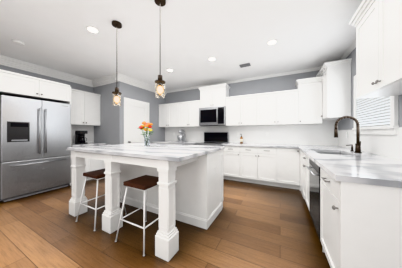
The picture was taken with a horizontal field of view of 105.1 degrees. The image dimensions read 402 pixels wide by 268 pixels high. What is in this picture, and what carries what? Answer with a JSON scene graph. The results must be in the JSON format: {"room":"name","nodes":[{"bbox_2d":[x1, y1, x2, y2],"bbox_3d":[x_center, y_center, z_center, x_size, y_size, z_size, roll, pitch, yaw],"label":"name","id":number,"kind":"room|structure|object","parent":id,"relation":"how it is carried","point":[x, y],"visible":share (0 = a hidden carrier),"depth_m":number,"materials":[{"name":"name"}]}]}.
{"room":"kitchen","nodes":[
{"label":"kitchen","id":0,"kind":"room"},
{"bbox_2d":[0,65,93,92],"bbox_3d":[-4.087,-0.150,2.876,0.100,2.700,7.580,0,0,27],"label":"wall","id":1,"kind":"structure","parent":0,"point":[76,86],"depth_m":3.71,"materials":[{"name":"grey paint"}]},
{"bbox_2d":[0,55,93,86],"bbox_3d":[-4.356,-1.422,2.098,0.135,0.154,5.450,0,0,27],"label":"crown molding","id":2,"kind":"structure","parent":1,"relation":"attached to","point":[38,69],"depth_m":3.50,"materials":[{"name":"white wood"}]},
{"bbox_2d":[71,125,93,143],"bbox_3d":[-3.337,0.010,4.221,0.006,0.620,0.738,0,0,27],"label":"backsplash","id":3,"kind":"structure","parent":1,"relation":"attached to","point":[89,136],"depth_m":4.35,"materials":[{"name":"white tile"}]},
{"bbox_2d":[71,88,100,125],"bbox_3d":[-3.184,-0.650,4.101,0.369,0.880,0.808,0,0,27],"label":"upper cabinet","id":4,"kind":"object","parent":1,"relation":"attached to","point":[85,108],"visible":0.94,"depth_m":4.05,"materials":[{"name":"white wood"}]},
{"bbox_2d":[94,82,116,144],"bbox_3d":[-2.667,-0.150,4.350,1.080,2.700,0.100,0,0,27],"label":"wall","id":5,"kind":"structure","parent":0,"point":[105,131],"depth_m":4.25,"materials":[{"name":"grey paint"}]},
{"bbox_2d":[91,74,118,86],"bbox_3d":[-2.614,-1.422,4.190,1.020,0.154,0.135,0,0,27],"label":"crown molding","id":6,"kind":"structure","parent":5,"relation":"attached to","point":[109,79],"depth_m":4.21,"materials":[{"name":"white wood"}]},
{"bbox_2d":[117,81,164,143],"bbox_3d":[-1.758,-0.150,4.827,0.100,2.700,1.780,0,0,27],"label":"wall","id":7,"kind":"structure","parent":0,"point":[139,94],"depth_m":4.71,"materials":[{"name":"grey paint"}]},
{"bbox_2d":[124,97,148,143],"bbox_3d":[-1.822,0.122,4.489,0.090,2.155,0.890,0,0,27],"label":"door","id":8,"kind":"structure","parent":7,"relation":"attached to","point":[136,113],"depth_m":4.41,"materials":[{"name":"white wood"}]},
{"bbox_2d":[114,73,166,95],"bbox_3d":[-1.698,-1.422,4.688,0.135,0.154,1.855,0,0,27],"label":"crown molding","id":9,"kind":"structure","parent":7,"relation":"attached to","point":[117,76],"depth_m":4.36,"materials":[{"name":"white wood"}]},
{"bbox_2d":[0,178,329,267],"bbox_3d":[-1.361,1.230,1.475,6.230,0.060,7.580,0,0,27],"label":"floor","id":10,"kind":"structure","parent":0,"point":[253,225],"depth_m":1.80,"materials":[{"name":"brown wood"}]},
{"bbox_2d":[0,69,70,184],"bbox_3d":[-3.487,0.055,3.203,0.660,2.290,1.060,0,0,27],"label":"cabinet","id":11,"kind":"object","parent":10,"relation":"on","point":[19,85],"visible":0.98,"depth_m":3.02,"materials":[{"name":"white wood"}]},
{"bbox_2d":[0,95,70,201],"bbox_3d":[-3.422,0.260,3.170,0.736,1.880,0.970,0,0,27],"label":"refrigerator","id":12,"kind":"object","parent":10,"relation":"on","point":[35,143],"visible":1,"depth_m":2.92,"materials":[{"name":"silver metal"}]},
{"bbox_2d":[71,145,104,183],"bbox_3d":[-3.052,0.760,4.033,0.654,0.879,0.808,0,0,27],"label":"base cabinet","id":13,"kind":"object","parent":10,"relation":"on","point":[92,164],"visible":0.08,"depth_m":3.94,"materials":[{"name":"white wood"}]},
{"bbox_2d":[71,143,106,146],"bbox_3d":[-3.061,0.300,4.038,0.646,0.040,0.808,0,0,27],"label":"countertop","id":14,"kind":"structure","parent":13,"relation":"on","point":[78,145],"depth_m":3.83,"materials":[{"name":"stone"}]},
{"bbox_2d":[75,131,87,143],"bbox_3d":[-3.074,0.110,3.973,0.220,0.339,0.196,0,0,27],"label":"coffee maker","id":15,"kind":"object","parent":14,"relation":"on","point":[79,137],"visible":1,"depth_m":3.92,"materials":[{"name":"black plastic"}]},
{"bbox_2d":[76,169,126,230],"bbox_3d":[-1.398,0.872,2.180,0.452,0.654,0.452,0,0,27],"label":"stool","id":16,"kind":"object","parent":10,"relation":"on","point":[97,175],"visible":0.62,"depth_m":2.07,"materials":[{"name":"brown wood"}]},
{"bbox_2d":[115,175,158,255],"bbox_3d":[-0.651,0.872,1.796,0.452,0.654,0.452,0,0,27],"label":"stool","id":17,"kind":"object","parent":10,"relation":"on","point":[144,183],"visible":0.83,"depth_m":1.70,"materials":[{"name":"brown wood"}]},
{"bbox_2d":[69,149,222,261],"bbox_3d":[-0.783,0.728,2.401,1.971,0.944,1.293,0,0,27],"label":"kitchen island","id":18,"kind":"object","parent":10,"relation":"on","point":[189,191],"visible":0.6,"depth_m":1.99,"materials":[{"name":"white wood"}]},
{"bbox_2d":[67,143,224,161],"bbox_3d":[-0.793,0.235,2.384,2.010,0.040,1.285,0,0,27],"label":"island countertop","id":19,"kind":"structure","parent":18,"relation":"on","point":[173,152],"depth_m":1.95,"materials":[{"name":"stone"}]},
{"bbox_2d":[138,122,153,145],"bbox_3d":[-0.898,0.015,2.507,0.234,0.399,0.245,0,0,27],"label":"flower vase","id":20,"kind":"object","parent":19,"relation":"on","point":[146,129],"visible":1,"depth_m":2.49,"materials":[{"name":"clear glass"}]},
{"bbox_2d":[194,132,228,145],"bbox_3d":[0.302,0.575,4.351,0.780,1.210,0.719,0,0,27],"label":"range","id":21,"kind":"object","parent":10,"relation":"on","point":[215,138],"visible":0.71,"depth_m":4.52,"materials":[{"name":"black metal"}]},
{"bbox_2d":[223,146,242,181],"bbox_3d":[0.908,0.760,4.104,0.517,0.880,0.610,0,0,27],"label":"base cabinet","id":22,"kind":"object","parent":10,"relation":"on","point":[232,155],"depth_m":3.83,"materials":[{"name":"white wood"}]},
{"bbox_2d":[243,146,278,186],"bbox_3d":[1.442,0.760,3.829,0.916,0.880,0.610,0,0,27],"label":"base cabinet","id":23,"kind":"object","parent":10,"relation":"on","point":[277,167],"depth_m":3.53,"materials":[{"name":"white wood"}]},
{"bbox_2d":[222,143,344,148],"bbox_3d":[1.759,0.300,3.650,2.449,0.040,0.641,0,0,27],"label":"countertop","id":24,"kind":"structure","parent":23,"relation":"on","point":[266,145],"depth_m":3.45,"materials":[{"name":"stone"}]},
{"bbox_2d":[279,148,298,189],"bbox_3d":[1.962,0.760,3.562,0.485,0.880,0.610,0,0,27],"label":"base cabinet","id":25,"kind":"object","parent":10,"relation":"on","point":[288,157],"depth_m":3.28,"materials":[{"name":"white wood"}]},
{"bbox_2d":[299,150,300,190],"bbox_3d":[2.491,0.760,3.290,0.820,0.880,0.610,0,0,27],"label":"base cabinet","id":26,"kind":"object","parent":10,"relation":"on","point":[299,150],"depth_m":3.18,"materials":[{"name":"white wood"}]},
{"bbox_2d":[300,163,308,208],"bbox_3d":[1.935,0.870,2.311,0.610,0.661,0.781,0,0,27],"label":"base cabinet","id":27,"kind":"object","parent":10,"relation":"on","point":[304,172],"depth_m":2.46,"materials":[{"name":"white wood"}]},
{"bbox_2d":[300,151,308,162],"bbox_3d":[2.197,0.760,2.821,0.610,0.880,0.484,0,0,27],"label":"base cabinet","id":28,"kind":"object","parent":10,"relation":"on","point":[303,158],"depth_m":2.67,"materials":[{"name":"white wood"}]},
{"bbox_2d":[306,158,319,238],"bbox_3d":[1.588,0.762,1.710,0.640,0.875,0.596,0,0,27],"label":"dishwasher","id":29,"kind":"object","parent":10,"relation":"on","point":[313,168],"visible":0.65,"depth_m":1.74,"materials":[{"name":"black metal"}]},
{"bbox_2d":[320,168,401,267],"bbox_3d":[1.347,0.760,1.166,0.610,0.880,0.585,0,0,27],"label":"base cabinet","id":30,"kind":"object","parent":10,"relation":"on","point":[360,225],"depth_m":0.98,"materials":[{"name":"white wood"}]},
{"bbox_2d":[298,147,401,187],"bbox_3d":[1.800,0.401,1.916,0.791,0.241,2.404,0,0,27],"label":"countertop","id":31,"kind":"structure","parent":30,"relation":"on","point":[342,164],"depth_m":1.33,"materials":[{"name":"stone"}]},
{"bbox_2d":[334,116,361,152],"bbox_3d":[2.149,0.015,2.297,0.302,0.527,0.334,0,0,27],"label":"faucet","id":32,"kind":"object","parent":31,"relation":"on","point":[358,146],"visible":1,"depth_m":2.17,"materials":[{"name":"brown metal"}]},
{"bbox_3d":[-0.742,0.760,4.932,1.603,0.879,0.644,0,0,27],"label":"base cabinet","id":33,"kind":"object","parent":10,"relation":"on","visible":0},
{"bbox_2d":[152,141,197,143],"bbox_3d":[-0.740,0.300,4.935,1.604,0.040,0.641,0,0,27],"label":"countertop","id":34,"kind":"structure","parent":33,"relation":"on","point":[176,142],"depth_m":4.66,"materials":[{"name":"stone"}]},
{"bbox_2d":[177,130,186,141],"bbox_3d":[-0.620,0.083,4.920,0.217,0.391,0.325,0,0,27],"label":"stand mixer","id":35,"kind":"object","parent":34,"relation":"on","point":[181,138],"visible":1,"depth_m":4.84,"materials":[{"name":"silver metal"}]},
{"bbox_2d":[0,0,362,90],"bbox_3d":[-1.361,-1.530,1.475,6.230,0.060,7.580,0,0,27],"label":"ceiling","id":36,"kind":"structure","parent":0,"point":[230,36],"depth_m":2.39,"materials":[{"name":"white paint"}]},
{"bbox_2d":[12,39,24,45],"bbox_3d":[-3.004,-1.482,2.533,0.140,0.034,0.140,0,0,27],"label":"smoke detector","id":37,"kind":"object","parent":36,"relation":"attached to","point":[18,42],"visible":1,"depth_m":2.52,"materials":[{"name":"white plastic"}]},
{"bbox_2d":[85,26,99,33],"bbox_3d":[-1.572,-1.497,2.236,0.170,0.006,0.170,0,0,27],"label":"recessed light","id":38,"kind":"object","parent":36,"relation":"in","point":[92,29],"visible":1,"depth_m":2.23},
{"bbox_2d":[112,20,121,105],"bbox_3d":[-1.153,-0.937,2.110,0.124,1.124,0.124,0,0,27],"label":"pendant light","id":39,"kind":"object","parent":36,"relation":"hanging from","point":[116,24],"visible":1,"depth_m":2.09,"materials":[{"name":"brown metal"}]},
{"bbox_2d":[154,0,165,97],"bbox_3d":[-0.459,-0.950,1.731,0.124,1.099,0.124,0,0,27],"label":"pendant light","id":40,"kind":"object","parent":36,"relation":"hanging from","point":[160,81],"visible":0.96,"depth_m":1.73,"materials":[{"name":"brown metal"}]},
{"bbox_2d":[239,63,250,67],"bbox_3d":[0.972,-1.492,3.402,0.220,0.013,0.140,0,0,27],"label":"ceiling vent","id":41,"kind":"object","parent":36,"relation":"in","point":[244,65],"visible":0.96,"depth_m":3.39,"materials":[{"name":"grey metal"}]},
{"bbox_2d":[266,39,277,45],"bbox_3d":[1.173,-1.497,2.545,0.170,0.006,0.170,0,0,27],"label":"recessed light","id":42,"kind":"object","parent":36,"relation":"in","point":[272,42],"visible":1,"depth_m":2.55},
{"bbox_2d":[165,70,319,103],"bbox_3d":[0.873,-0.150,4.532,5.050,2.700,0.100,0,0,27],"label":"wall","id":43,"kind":"structure","parent":0,"point":[276,84],"depth_m":4.17,"materials":[{"name":"grey paint"}]},
{"bbox_2d":[158,104,177,126],"bbox_3d":[-0.998,-0.588,5.247,0.859,0.774,0.330,0,0,27],"label":"upper cabinet","id":44,"kind":"object","parent":43,"relation":"attached to","point":[168,113],"depth_m":5.10,"materials":[{"name":"white wood"}]},
{"bbox_2d":[178,100,204,126],"bbox_3d":[-0.337,-0.588,4.907,0.860,0.774,0.330,0,0,27],"label":"upper cabinet","id":45,"kind":"object","parent":43,"relation":"attached to","point":[182,114],"depth_m":4.75,"materials":[{"name":"white wood"}]},
{"bbox_2d":[198,83,229,107],"bbox_3d":[0.384,-1.037,4.509,0.860,0.606,0.380,0,0,27],"label":"upper cabinet","id":46,"kind":"object","parent":43,"relation":"attached to","point":[213,95],"visible":0.94,"depth_m":4.37,"materials":[{"name":"white wood"}]},
{"bbox_2d":[199,106,225,125],"bbox_3d":[0.368,-0.473,4.478,0.780,0.514,0.450,0,0,27],"label":"microwave","id":47,"kind":"object","parent":46,"relation":"attached to","point":[212,116],"visible":0.98,"depth_m":4.30,"materials":[{"name":"silver metal"}]},
{"bbox_2d":[167,66,321,92],"bbox_3d":[0.811,-1.422,4.477,4.790,0.154,0.054,0,0,27],"label":"crown molding","id":48,"kind":"structure","parent":43,"relation":"attached to","point":[316,68],"depth_m":4.12,"materials":[{"name":"white wood"}]},
{"bbox_2d":[165,120,337,145],"bbox_3d":[0.849,0.010,4.485,4.846,0.620,0.006,0,0,27],"label":"backsplash","id":49,"kind":"structure","parent":43,"relation":"attached to","point":[317,134],"depth_m":3.97,"materials":[{"name":"white tile"}]},
{"bbox_2d":[173,132,347,137],"bbox_3d":[0.475,0.040,3.346,4.458,0.116,2.358,0,0,27],"label":"outlet plates","id":50,"kind":"object","parent":49,"relation":"attached to","point":[267,134],"visible":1,"depth_m":4.03,"materials":[{"name":"white plastic"}]},
{"bbox_2d":[225,58,351,125],"bbox_3d":[1.750,-0.760,3.625,2.453,1.120,0.780,0,0,27],"label":"upper cabinet","id":51,"kind":"object","parent":43,"relation":"attached to","point":[324,93],"visible":1,"depth_m":3.40,"materials":[{"name":"white wood"}]},
{"bbox_2d":[338,48,401,129],"bbox_3d":[1.365,-0.150,0.074,0.100,2.700,7.580,0,0,27],"label":"wall","id":52,"kind":"structure","parent":0,"point":[346,124],"depth_m":2.70,"materials":[{"name":"grey paint"}]},
{"bbox_2d":[339,40,355,59],"bbox_3d":[1.296,-1.422,0.109,0.054,0.154,7.380,0,0,27],"label":"crown molding","id":53,"kind":"structure","parent":52,"relation":"attached to","point":[353,46],"depth_m":2.76,"materials":[{"name":"white wood"}]},
{"bbox_2d":[338,127,401,159],"bbox_3d":[2.313,0.130,2.035,0.006,0.380,3.014,0,0,27],"label":"backsplash","id":54,"kind":"structure","parent":52,"relation":"attached to","point":[390,146],"depth_m":2.00,"materials":[{"name":"white tile"}]},
{"bbox_2d":[352,75,398,134],"bbox_3d":[2.337,-0.465,2.127,0.045,0.970,1.060,0,0,27],"label":"window blinds","id":55,"kind":"object","parent":52,"relation":"attached to","point":[376,115],"visible":0.58,"depth_m":1.99,"materials":[{"name":"white plastic"}]},
{"bbox_2d":[353,0,401,98],"bbox_3d":[1.739,-0.836,1.288,0.336,0.871,0.978,0,0,27],"label":"upper cabinet","id":56,"kind":"object","parent":52,"relation":"attached to","point":[377,24],"depth_m":1.41,"materials":[{"name":"white wood"}]}
]}

